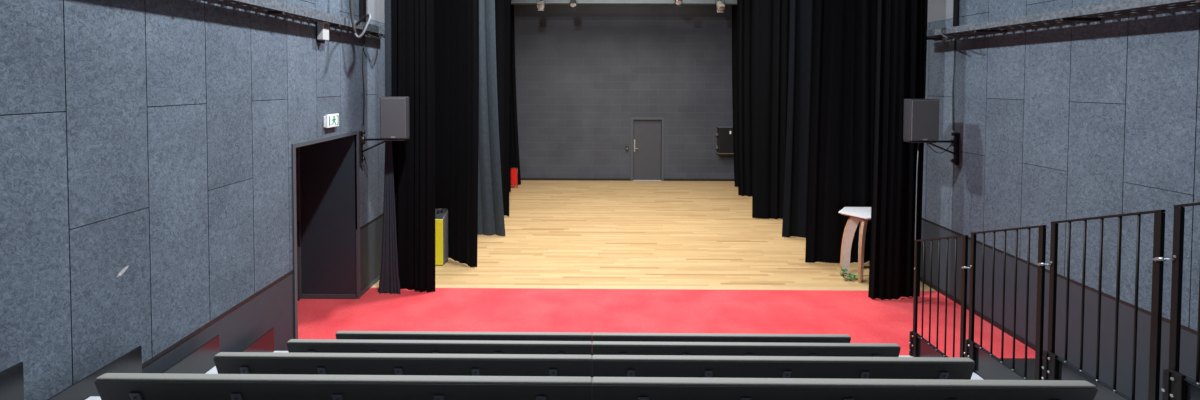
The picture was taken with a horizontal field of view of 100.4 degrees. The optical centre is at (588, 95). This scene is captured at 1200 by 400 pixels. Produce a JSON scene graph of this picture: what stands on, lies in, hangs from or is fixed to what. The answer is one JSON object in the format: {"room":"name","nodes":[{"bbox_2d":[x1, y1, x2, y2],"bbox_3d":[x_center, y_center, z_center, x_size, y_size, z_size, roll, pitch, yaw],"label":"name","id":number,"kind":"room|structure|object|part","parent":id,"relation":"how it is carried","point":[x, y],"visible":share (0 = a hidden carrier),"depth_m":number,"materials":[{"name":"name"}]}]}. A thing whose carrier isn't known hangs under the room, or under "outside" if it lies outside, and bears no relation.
{"room":"auditorium","nodes":[
{"label":"auditorium","id":0,"kind":"room"},
{"bbox_2d":[0,0,384,399],"bbox_3d":[-3.623,-1.011,7.545,0.274,8.200,18.280,0,2,0],"label":"wall","id":1,"kind":"structure","parent":0,"point":[155,138],"depth_m":4.02,"materials":[{"name":"grey fabric"}]},
{"bbox_2d":[116,265,128,277],"bbox_3d":[-3.526,1.332,3.780,0.002,0.055,0.100,0,2,0],"label":"mark","id":2,"kind":"object","parent":1,"relation":"attached to","point":[123,270],"depth_m":3.78,"materials":[{"name":"white paint"}]},
{"bbox_2d":[142,214,382,372],"bbox_3d":[-3.507,2.558,7.639,0.026,1.060,18.280,0,2,0],"label":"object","id":3,"kind":"structure","parent":1,"relation":"attached to","point":[238,327],"depth_m":5.39,"materials":[{"name":"grey laminate"}]},
{"bbox_2d":[218,0,384,35],"bbox_3d":[-3.435,-0.910,3.680,0.168,0.139,9.350,0,2,0],"label":"cable tray","id":4,"kind":"object","parent":1,"relation":"attached to","point":[272,6],"visible":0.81,"depth_m":5.88,"materials":[{"name":"grey metal"}]},
{"bbox_2d":[349,0,368,37],"bbox_3d":[-3.191,-1.944,7.002,0.260,2.305,0.340,0,2,-12],"label":"cable","id":5,"kind":"object","parent":4,"relation":"hanging from","point":[358,22],"visible":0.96,"depth_m":6.86,"materials":[{"name":"black rubber"}]},
{"bbox_2d":[354,13,370,37],"bbox_3d":[-3.161,-0.969,7.038,0.203,0.363,0.408,0,2,-15],"label":"cable","id":6,"kind":"object","parent":4,"relation":"hanging from","point":[369,18],"visible":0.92,"depth_m":6.88,"materials":[{"name":"white plastic"}]},
{"bbox_2d":[367,34,384,38],"bbox_3d":[-3.268,-0.914,7.891,0.190,0.169,0.776,0,2,-5],"label":"cable","id":7,"kind":"object","parent":4,"relation":"hanging from","point":[381,35],"visible":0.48,"depth_m":7.65,"materials":[{"name":"black rubber"}]},
{"bbox_2d":[317,22,328,42],"bbox_3d":[-3.446,-0.827,6.468,0.102,0.310,0.150,0,2,0],"label":"junction box","id":8,"kind":"object","parent":1,"relation":"attached to","point":[322,27],"visible":0.85,"depth_m":6.40,"materials":[{"name":"white plastic"}]},
{"bbox_2d":[291,130,360,338],"bbox_3d":[-3.511,1.831,6.764,0.048,2.560,1.670,0,2,0],"label":"trim","id":9,"kind":"structure","parent":1,"relation":"attached to","point":[356,133],"depth_m":6.11,"materials":[{"name":"grey metal"}]},
{"bbox_2d":[298,135,356,300],"bbox_3d":[-4.068,1.807,6.768,1.087,2.805,1.960,0,2,0],"label":"doorway","id":10,"kind":"object","parent":1,"relation":"in","point":[327,168],"visible":0.2,"depth_m":7.55,"materials":[{"name":"grey paint"}]},
{"bbox_2d":[296,147,300,299],"bbox_3d":[-4.370,1.856,6.772,0.184,2.504,1.558,0,2,0],"label":"door frame","id":11,"kind":"structure","parent":10,"relation":"attached to","point":[297,148],"depth_m":7.51,"materials":[{"name":"black metal"}]},
{"bbox_3d":[-4.325,2.017,7.396,0.103,0.450,0.080,0,2,0],"label":"handle","id":12,"kind":"part","parent":11,"relation":"part of","materials":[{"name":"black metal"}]},
{"bbox_2d":[301,294,355,298],"bbox_3d":[-3.945,3.049,7.573,0.825,0.070,0.013,0,2,0],"label":"baseboard","id":13,"kind":"structure","parent":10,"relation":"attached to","point":[303,296],"depth_m":7.57,"materials":[{"name":"black wood"}]},
{"bbox_2d":[323,114,338,127],"bbox_3d":[-3.473,0.343,6.742,0.050,0.173,0.315,0,2,0],"label":"exit sign","id":14,"kind":"object","parent":1,"relation":"attached to","point":[331,120],"visible":1,"depth_m":6.70,"materials":[{"name":"white plastic"}]},
{"bbox_2d":[359,0,365,22],"bbox_3d":[-3.452,-2.458,7.606,0.056,2.710,0.120,0,2,0],"label":"conduit","id":15,"kind":"object","parent":1,"relation":"attached to","point":[362,3],"visible":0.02,"depth_m":7.58,"materials":[{"name":"black metal"}]},
{"bbox_2d":[362,33,364,124],"bbox_3d":[-3.472,-0.250,7.714,0.016,1.431,0.072,0,2,0],"label":"cable","id":16,"kind":"object","parent":1,"relation":"attached to","point":[364,33],"visible":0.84,"depth_m":7.70,"materials":[{"name":"black rubber"}]},
{"bbox_2d":[361,275,379,295],"bbox_3d":[-3.495,3.053,7.652,0.011,0.070,18.280,0,2,0],"label":"baseboard","id":17,"kind":"structure","parent":1,"relation":"attached to","point":[372,283],"depth_m":7.98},
{"bbox_2d":[359,97,409,162],"bbox_3d":[-3.093,0.526,7.503,0.799,1.007,0.258,0,2,0],"label":"loudspeaker","id":18,"kind":"object","parent":1,"relation":"attached to","point":[394,111],"visible":1,"depth_m":7.37,"materials":[{"name":"paint"}]},
{"bbox_3d":[-3.109,0.764,7.508,0.753,0.233,0.220,0,2,0],"label":"arm","id":19,"kind":"part","parent":18,"relation":"part of","materials":[{"name":"paint"}]},
{"bbox_2d":[380,98,405,138],"bbox_3d":[-2.892,0.339,7.380,0.376,0.603,0.018,0,2,0],"label":"grille","id":20,"kind":"object","parent":18,"relation":"attached to","point":[392,110],"depth_m":7.37,"materials":[{"name":"fabric"}]},
{"bbox_2d":[537,0,545,10],"bbox_3d":[-1.436,-2.732,15.008,0.268,0.423,0.477,0,2,0],"label":"stage light","id":21,"kind":"object","parent":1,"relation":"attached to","point":[540,5],"visible":1,"depth_m":14.88,"materials":[{"name":"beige metal"}]},
{"bbox_2d":[569,0,577,8],"bbox_3d":[-0.471,-2.755,15.002,0.268,0.374,0.474,0,2,0],"label":"stage light","id":22,"kind":"object","parent":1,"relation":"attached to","point":[573,3],"visible":1,"depth_m":14.89,"materials":[{"name":"white plastic"}]},
{"bbox_2d":[511,0,736,4],"bbox_3d":[1.091,-3.070,15.276,9.023,0.565,0.280,0,2,0],"label":"trim","id":23,"kind":"structure","parent":1,"relation":"attached to","point":[513,2],"depth_m":15.22,"materials":[{"name":"metal"}]},
{"bbox_2d":[673,0,682,6],"bbox_3d":[2.664,-2.788,14.975,0.268,0.317,0.476,0,2,0],"label":"stage light","id":24,"kind":"object","parent":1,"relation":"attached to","point":[678,3],"visible":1,"depth_m":14.84,"materials":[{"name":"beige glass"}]},
{"bbox_2d":[715,0,724,12],"bbox_3d":[3.918,-2.697,14.970,0.268,0.459,0.469,0,2,0],"label":"stage light","id":25,"kind":"object","parent":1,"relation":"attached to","point":[720,6],"visible":1,"depth_m":14.89,"materials":[{"name":"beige metal"}]},
{"bbox_2d":[514,5,733,178],"bbox_3d":[1.097,-1.242,16.770,9.523,8.200,0.250,0,2,0],"label":"wall","id":26,"kind":"structure","parent":0,"point":[583,72],"depth_m":16.67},
{"bbox_2d":[521,178,733,180],"bbox_3d":[1.083,2.823,16.746,9.023,0.075,0.011,0,2,0],"label":"baseboard","id":27,"kind":"structure","parent":26,"relation":"attached to","point":[586,179],"depth_m":16.75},
{"bbox_2d":[631,117,663,180],"bbox_3d":[1.952,1.797,16.768,1.112,2.130,0.140,0,2,0],"label":"door","id":28,"kind":"structure","parent":26,"relation":"in","point":[647,146],"depth_m":16.77,"materials":[{"name":"grey paint"}]},
{"bbox_2d":[715,126,733,153],"bbox_3d":[4.620,1.484,16.532,0.815,0.885,0.308,0,2,0],"label":"upper cabinet","id":29,"kind":"object","parent":26,"relation":"attached to","point":[724,134],"visible":0.7,"depth_m":16.40,"materials":[{"name":"black metal"}]},
{"bbox_2d":[298,180,1042,379],"bbox_3d":[0.581,3.159,7.622,9.880,0.124,18.280,0,2,0],"label":"floor","id":30,"kind":"structure","parent":0,"point":[558,232],"depth_m":8.22,"materials":[{"name":"brown wood"}]},
{"bbox_2d":[378,0,400,293],"bbox_3d":[-3.091,-0.367,7.683,0.374,6.891,0.056,0,2,4],"label":"stage curtain","id":31,"kind":"object","parent":30,"relation":"on","point":[389,281],"visible":0.93,"depth_m":7.72,"materials":[{"name":"grey fabric"}]},
{"bbox_2d":[391,0,434,292],"bbox_3d":[-2.815,-0.370,7.814,0.865,6.891,0.131,1,2,16],"label":"stage curtain","id":32,"kind":"object","parent":30,"relation":"on","point":[412,21],"visible":0.7,"depth_m":7.82,"materials":[{"name":"black fabric"}]},
{"bbox_2d":[435,208,447,264],"bbox_3d":[-2.745,2.554,9.063,0.321,0.996,0.240,0,2,0],"label":"flight case","id":33,"kind":"object","parent":30,"relation":"on","point":[441,215],"visible":0.55,"depth_m":8.95,"materials":[{"name":"yellow plastic"}]},
{"bbox_3d":[-2.760,2.630,8.952,0.295,0.820,0.014,0,2,0],"label":"panel","id":34,"kind":"part","parent":33,"relation":"part of","materials":[{"name":"yellow plastic"}]},
{"bbox_3d":[-2.747,2.144,9.060,0.314,0.128,0.215,0,2,0],"label":"lid","id":35,"kind":"part","parent":33,"relation":"part of","materials":[{"name":"grey metal"}]},
{"bbox_2d":[434,0,478,266],"bbox_3d":[-2.566,-0.405,9.138,1.437,6.891,0.167,1,2,29],"label":"stage curtain","id":36,"kind":"object","parent":30,"relation":"on","point":[456,22],"visible":0.71,"depth_m":9.08,"materials":[{"name":"black fabric"}]},
{"bbox_2d":[478,0,504,235],"bbox_3d":[-2.482,-0.445,10.684,1.469,6.891,0.124,0,2,9],"label":"stage curtain","id":37,"kind":"object","parent":30,"relation":"on","point":[490,197],"visible":0.34,"depth_m":10.64,"materials":[{"name":"grey fabric"}]},
{"bbox_2d":[495,0,509,215],"bbox_3d":[-2.545,-0.487,12.269,1.314,6.891,0.141,1,2,12],"label":"stage curtain","id":38,"kind":"object","parent":30,"relation":"on","point":[502,7],"visible":0.3,"depth_m":12.20,"materials":[{"name":"black fabric"}]},
{"bbox_2d":[509,0,510,191],"bbox_3d":[-2.730,-0.556,14.820,0.896,6.891,0.131,0,2,8],"label":"stage curtain","id":39,"kind":"object","parent":30,"relation":"on","point":[510,0],"visible":0.06,"depth_m":14.74,"materials":[{"name":"black fabric"}]},
{"bbox_2d":[511,168,517,187],"bbox_3d":[-2.379,2.563,15.524,0.340,0.636,0.078,0,2,0],"label":"cloth","id":40,"kind":"object","parent":30,"relation":"on","point":[514,171],"visible":0.7,"depth_m":15.52,"materials":[{"name":"fabric"}]},
{"bbox_2d":[511,5,520,184],"bbox_3d":[-2.670,-0.585,15.935,1.001,6.891,0.147,0,2,0],"label":"stage curtain","id":41,"kind":"object","parent":30,"relation":"on","point":[515,162],"visible":0.22,"depth_m":15.95,"materials":[{"name":"black fabric"}]},
{"bbox_2d":[0,327,1199,399],"bbox_3d":[0.020,1.951,2.611,6.914,2.559,5.494,0,2,0],"label":"stairs","id":42,"kind":"structure","parent":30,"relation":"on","point":[988,366],"depth_m":3.72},
{"bbox_3d":[-3.432,2.419,2.651,0.014,1.598,0.783,0,2,0],"label":"panel","id":43,"kind":"part","parent":42,"relation":"part of","materials":[{"name":"grey"}]},
{"bbox_3d":[-3.426,2.558,3.440,0.014,1.278,0.783,0,2,0],"label":"panel","id":44,"kind":"part","parent":42,"relation":"part of","materials":[{"name":"clear glass"}]},
{"bbox_3d":[-3.420,2.698,4.229,0.014,0.958,0.783,0,2,0],"label":"panel","id":45,"kind":"part","parent":42,"relation":"part of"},
{"bbox_3d":[-3.414,2.837,5.018,0.014,0.638,0.783,0,2,0],"label":"panel","id":46,"kind":"part","parent":42,"relation":"part of","materials":[{"name":"clear glass"}]},
{"bbox_2d":[94,373,591,399],"bbox_3d":[-1.241,1.657,2.792,2.515,0.460,0.557,0,2,0],"label":"bench","id":47,"kind":"object","parent":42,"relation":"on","point":[110,386],"visible":1,"depth_m":2.53,"materials":[{"name":"black plastic"}]},
{"bbox_3d":[-1.242,1.616,2.605,2.515,0.369,0.172,0,2,0],"label":"backrest","id":48,"kind":"part","parent":47,"relation":"part of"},
{"bbox_2d":[213,352,591,377],"bbox_3d":[-1.235,1.956,3.586,2.515,0.460,0.557,0,2,0],"label":"bench","id":49,"kind":"object","parent":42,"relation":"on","point":[225,362],"visible":0.45,"depth_m":3.32,"materials":[{"name":"black plastic"}]},
{"bbox_3d":[-1.237,1.915,3.398,2.515,0.369,0.172,0,2,0],"label":"backrest","id":50,"kind":"part","parent":49,"relation":"part of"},
{"bbox_2d":[287,339,591,354],"bbox_3d":[-1.230,2.255,4.379,2.515,0.460,0.557,0,2,0],"label":"bench","id":51,"kind":"object","parent":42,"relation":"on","point":[293,345],"visible":0.23,"depth_m":4.11,"materials":[{"name":"grey fabric"}]},
{"bbox_3d":[-1.231,2.214,4.191,2.515,0.369,0.172,0,2,0],"label":"backrest","id":52,"kind":"part","parent":51,"relation":"part of","materials":[{"name":"grey fabric"}]},
{"bbox_2d":[336,331,591,341],"bbox_3d":[-1.225,2.554,5.160,2.515,0.460,0.557,0,2,0],"label":"bench","id":53,"kind":"object","parent":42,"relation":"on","point":[356,335],"visible":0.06,"depth_m":4.89,"materials":[{"name":"grey fabric"}]},
{"bbox_3d":[-1.226,2.514,4.973,2.515,0.369,0.172,0,2,0],"label":"backrest","id":54,"kind":"part","parent":53,"relation":"part of","materials":[{"name":"grey fabric"}]},
{"bbox_2d":[592,333,850,342],"bbox_3d":[1.291,2.562,5.140,2.515,0.460,0.557,0,2,0],"label":"bench","id":55,"kind":"object","parent":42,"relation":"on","point":[636,337],"visible":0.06,"depth_m":4.87,"materials":[{"name":"grey fabric"}]},
{"bbox_3d":[1.289,2.522,4.953,2.515,0.369,0.172,0,2,0],"label":"backrest","id":56,"kind":"part","parent":55,"relation":"part of","materials":[{"name":"grey fabric"}]},
{"bbox_2d":[592,341,900,356],"bbox_3d":[1.285,2.263,4.359,2.515,0.460,0.557,0,2,0],"label":"bench","id":57,"kind":"object","parent":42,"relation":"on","point":[598,347],"visible":0.21,"depth_m":4.09,"materials":[{"name":"grey fabric"}]},
{"bbox_3d":[1.284,2.223,4.171,2.515,0.369,0.172,0,2,0],"label":"backrest","id":58,"kind":"part","parent":57,"relation":"part of","materials":[{"name":"grey fabric"}]},
{"bbox_2d":[592,355,974,379],"bbox_3d":[1.280,1.964,3.565,2.515,0.460,0.557,0,2,0],"label":"bench","id":59,"kind":"object","parent":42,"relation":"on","point":[957,368],"visible":0.58,"depth_m":3.30,"materials":[{"name":"grey fabric"}]},
{"bbox_3d":[1.278,1.923,3.378,2.515,0.369,0.172,0,2,0],"label":"backrest","id":60,"kind":"part","parent":59,"relation":"part of","materials":[{"name":"grey fabric"}]},
{"bbox_2d":[592,377,1097,399],"bbox_3d":[1.274,1.665,2.772,2.515,0.460,0.557,0,2,0],"label":"bench","id":61,"kind":"object","parent":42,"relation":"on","point":[603,388],"visible":1,"depth_m":2.50,"materials":[{"name":"grey fabric"}]},
{"bbox_3d":[1.273,1.624,2.585,2.515,0.369,0.172,0,2,0],"label":"backrest","id":62,"kind":"part","parent":61,"relation":"part of","materials":[{"name":"grey fabric"}]},
{"bbox_3d":[3.472,2.859,4.963,0.042,0.638,0.783,0,2,0],"label":"panel","id":63,"kind":"part","parent":42,"relation":"part of","materials":[{"name":"clear glass"}]},
{"bbox_2d":[909,235,970,356],"bbox_3d":[3.461,2.061,4.952,0.073,1.558,0.804,0,2,0],"label":"railing","id":64,"kind":"object","parent":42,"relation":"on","point":[913,339],"visible":0.8,"depth_m":4.97,"materials":[{"name":"black metal"}]},
{"bbox_3d":[3.487,2.191,5.337,0.026,1.278,0.036,0,2,0],"label":"post","id":65,"kind":"part","parent":64,"relation":"part of","materials":[{"name":"black metal"}]},
{"bbox_3d":[3.485,1.425,4.973,0.028,0.289,0.727,0,2,0],"label":"rail","id":66,"kind":"part","parent":64,"relation":"part of","materials":[{"name":"black metal"}]},
{"bbox_3d":[3.482,2.078,4.649,0.026,1.541,0.040,0,2,0],"label":"post","id":67,"kind":"part","parent":64,"relation":"part of","materials":[{"name":"black metal"}]},
{"bbox_3d":[3.466,2.720,4.174,0.042,0.958,0.783,0,2,0],"label":"panel","id":68,"kind":"part","parent":42,"relation":"part of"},
{"bbox_2d":[964,225,1050,379],"bbox_3d":[3.455,1.762,4.158,0.073,1.558,0.804,0,2,0],"label":"railing","id":69,"kind":"object","parent":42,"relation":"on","point":[970,349],"visible":0.81,"depth_m":4.08,"materials":[{"name":"black metal"}]},
{"bbox_3d":[3.481,1.892,4.544,0.026,1.278,0.036,0,2,0],"label":"post","id":70,"kind":"part","parent":69,"relation":"part of","materials":[{"name":"black metal"}]},
{"bbox_3d":[3.480,1.126,4.180,0.028,0.289,0.727,0,2,0],"label":"rail","id":71,"kind":"part","parent":69,"relation":"part of","materials":[{"name":"black metal"}]},
{"bbox_3d":[3.476,1.778,3.856,0.026,1.541,0.040,0,2,0],"label":"post","id":72,"kind":"part","parent":69,"relation":"part of","materials":[{"name":"black metal"}]},
{"bbox_3d":[3.460,2.581,3.385,0.042,1.278,0.783,0,2,0],"label":"panel","id":73,"kind":"part","parent":42,"relation":"part of","materials":[{"name":"clear glass"}]},
{"bbox_2d":[1041,210,1174,399],"bbox_3d":[3.450,1.462,3.365,0.073,1.558,0.804,0,2,0],"label":"railing","id":74,"kind":"object","parent":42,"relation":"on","point":[1050,363],"visible":0.9,"depth_m":3.28,"materials":[{"name":"black metal"}]},
{"bbox_3d":[3.476,1.593,3.751,0.026,1.278,0.036,0,2,0],"label":"post","id":75,"kind":"part","parent":74,"relation":"part of","materials":[{"name":"black metal"}]},
{"bbox_3d":[3.475,0.827,3.387,0.028,0.289,0.727,0,2,0],"label":"rail","id":76,"kind":"part","parent":74,"relation":"part of","materials":[{"name":"black metal"}]},
{"bbox_3d":[3.471,1.479,3.062,0.026,1.541,0.040,0,2,0],"label":"post","id":77,"kind":"part","parent":74,"relation":"part of","materials":[{"name":"black metal"}]},
{"bbox_2d":[1161,202,1199,399],"bbox_3d":[3.445,1.163,2.572,0.073,1.558,0.804,0,2,0],"label":"railing","id":78,"kind":"object","parent":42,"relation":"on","point":[1174,386],"visible":1,"depth_m":2.94,"materials":[{"name":"black metal"}]},
{"bbox_3d":[3.471,1.294,2.957,0.026,1.278,0.036,0,2,0],"label":"post","id":79,"kind":"part","parent":78,"relation":"part of","materials":[{"name":"black metal"}]},
{"bbox_3d":[3.469,0.528,2.593,0.028,0.289,0.727,0,2,0],"label":"rail","id":80,"kind":"part","parent":78,"relation":"part of","materials":[{"name":"black metal"}]},
{"bbox_3d":[3.454,2.441,2.596,0.042,1.598,0.783,0,2,0],"label":"panel","id":81,"kind":"part","parent":42,"relation":"part of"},
{"bbox_2d":[372,284,935,290],"bbox_3d":[1.013,3.089,8.030,9.023,0.004,0.133,0,2,0],"label":"trim","id":82,"kind":"structure","parent":30,"relation":"on","point":[374,285],"depth_m":8.03,"materials":[{"name":"brown wood"}]},
{"bbox_2d":[732,5,737,186],"bbox_3d":[4.920,-0.556,15.688,0.905,6.891,0.147,0,2,-5],"label":"stage curtain","id":83,"kind":"object","parent":30,"relation":"on","point":[734,7],"visible":0.13,"depth_m":15.71,"materials":[{"name":"black fabric"}]},
{"bbox_2d":[737,0,753,195],"bbox_3d":[4.815,-0.522,14.418,1.108,6.891,0.165,0,2,0],"label":"stage curtain","id":84,"kind":"object","parent":30,"relation":"on","point":[745,8],"visible":0.45,"depth_m":14.42,"materials":[{"name":"black fabric"}]},
{"bbox_2d":[752,0,789,218],"bbox_3d":[4.653,-0.459,12.005,1.411,6.891,0.144,0,2,-2],"label":"stage curtain","id":85,"kind":"object","parent":30,"relation":"on","point":[771,21],"visible":0.63,"depth_m":12.00,"materials":[{"name":"black fabric"}]},
{"bbox_2d":[782,0,812,237],"bbox_3d":[4.726,-0.420,10.539,1.219,6.891,0.122,0,2,-2],"label":"stage curtain","id":86,"kind":"object","parent":30,"relation":"on","point":[800,40],"visible":0.34,"depth_m":10.55,"materials":[{"name":"black fabric"}]},
{"bbox_2d":[840,266,857,279],"bbox_3d":[4.350,2.969,8.368,0.315,0.231,0.161,0,2,0],"label":"ivy garland","id":87,"kind":"object","parent":30,"relation":"on","point":[851,276],"visible":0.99,"depth_m":8.35,"materials":[{"name":"green plant"}]},
{"bbox_2d":[838,207,870,282],"bbox_3d":[4.811,2.546,8.605,1.040,1.082,0.780,0,2,0],"label":"bar table","id":88,"kind":"object","parent":30,"relation":"on","point":[862,215],"visible":0.68,"depth_m":8.53,"materials":[{"name":"brown wood"}]},
{"bbox_3d":[4.500,2.570,8.562,0.385,1.035,0.040,0,2,-6],"label":"leg","id":89,"kind":"part","parent":88,"relation":"part of","materials":[{"name":"brown wood"}]},
{"bbox_3d":[4.847,2.564,8.840,0.040,1.035,0.308,0,2,8],"label":"leg","id":90,"kind":"part","parent":88,"relation":"part of","materials":[{"name":"brown wood"}]},
{"bbox_3d":[4.592,2.575,8.370,0.040,1.035,0.385,2,2,44],"label":"leg","id":91,"kind":"part","parent":88,"relation":"part of","materials":[{"name":"brown wood"}]},
{"bbox_2d":[805,0,875,262],"bbox_3d":[4.639,-0.381,9.063,1.361,6.891,0.104,0,2,-3],"label":"stage curtain","id":92,"kind":"object","parent":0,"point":[841,118],"visible":0.86,"depth_m":9.09,"materials":[{"name":"black fabric"}]},
{"bbox_2d":[868,0,927,299],"bbox_3d":[4.705,-0.341,7.547,0.841,6.891,0.140,0,2,-4],"label":"stage curtain","id":93,"kind":"object","parent":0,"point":[901,25],"visible":0.94,"depth_m":7.56,"materials":[{"name":"black fabric"}]},
{"bbox_2d":[922,0,1199,330],"bbox_3d":[5.666,-0.981,7.471,0.274,8.200,18.280,0,2,0],"label":"wall","id":94,"kind":"structure","parent":0,"point":[1075,119],"depth_m":5.70,"materials":[{"name":"grey fabric"}]},
{"bbox_2d":[903,99,958,164],"bbox_3d":[5.080,0.551,7.334,0.922,0.990,0.290,0,2,-5],"label":"loudspeaker","id":95,"kind":"object","parent":94,"relation":"attached to","point":[921,116],"visible":1,"depth_m":7.18,"materials":[{"name":"paint"}]},
{"bbox_2d":[913,143,918,297],"bbox_3d":[4.835,1.896,7.395,0.020,2.424,0.099,1,2,21],"label":"cable","id":96,"kind":"object","parent":95,"relation":"hanging from","point":[918,143],"visible":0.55,"depth_m":7.37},
{"bbox_2d":[911,100,938,140],"bbox_3d":[4.834,0.364,7.188,0.391,0.586,0.018,0,2,0],"label":"grille","id":97,"kind":"object","parent":95,"relation":"attached to","point":[924,113],"depth_m":7.18,"materials":[{"name":"fabric"}]},
{"bbox_3d":[5.092,0.782,7.340,0.876,0.233,0.254,0,2,-6],"label":"arm","id":98,"kind":"part","parent":95,"relation":"part of","materials":[{"name":"paint"}]},
{"bbox_2d":[952,38,955,130],"bbox_3d":[5.515,-0.164,7.564,0.016,1.400,0.034,0,2,-8],"label":"cable","id":99,"kind":"object","parent":94,"relation":"attached to","point":[954,38],"visible":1,"depth_m":7.57,"materials":[{"name":"black rubber"}]},
{"bbox_2d":[953,0,959,26],"bbox_3d":[5.512,-2.387,7.470,0.049,2.790,0.070,0,2,0],"label":"conduit","id":100,"kind":"object","parent":94,"relation":"attached to","point":[956,3],"visible":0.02,"depth_m":7.47,"materials":[{"name":"black metal"}]},
{"bbox_2d":[920,277,1043,350],"bbox_3d":[5.514,3.082,7.580,0.011,0.070,18.280,0,2,0],"label":"baseboard","id":101,"kind":"structure","parent":94,"relation":"attached to","point":[1007,331],"depth_m":6.90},
{"bbox_2d":[920,218,1196,399],"bbox_3d":[5.529,2.587,7.567,0.026,1.060,18.280,0,2,0],"label":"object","id":102,"kind":"structure","parent":94,"relation":"attached to","point":[1188,338],"depth_m":5.72,"materials":[{"name":"grey laminate"}]},
{"bbox_2d":[927,0,1199,39],"bbox_3d":[5.290,-0.811,3.487,0.418,0.114,9.100,0,2,0],"label":"cable tray","id":103,"kind":"object","parent":94,"relation":"attached to","point":[1126,7],"visible":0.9,"depth_m":5.39,"materials":[{"name":"grey metal"}]},
{"bbox_2d":[937,27,949,40],"bbox_3d":[5.172,-0.881,7.289,0.109,0.190,0.532,1,2,29],"label":"cable","id":104,"kind":"object","parent":103,"relation":"hanging from","point":[942,34],"visible":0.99,"depth_m":7.17,"materials":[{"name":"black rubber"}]}
]}

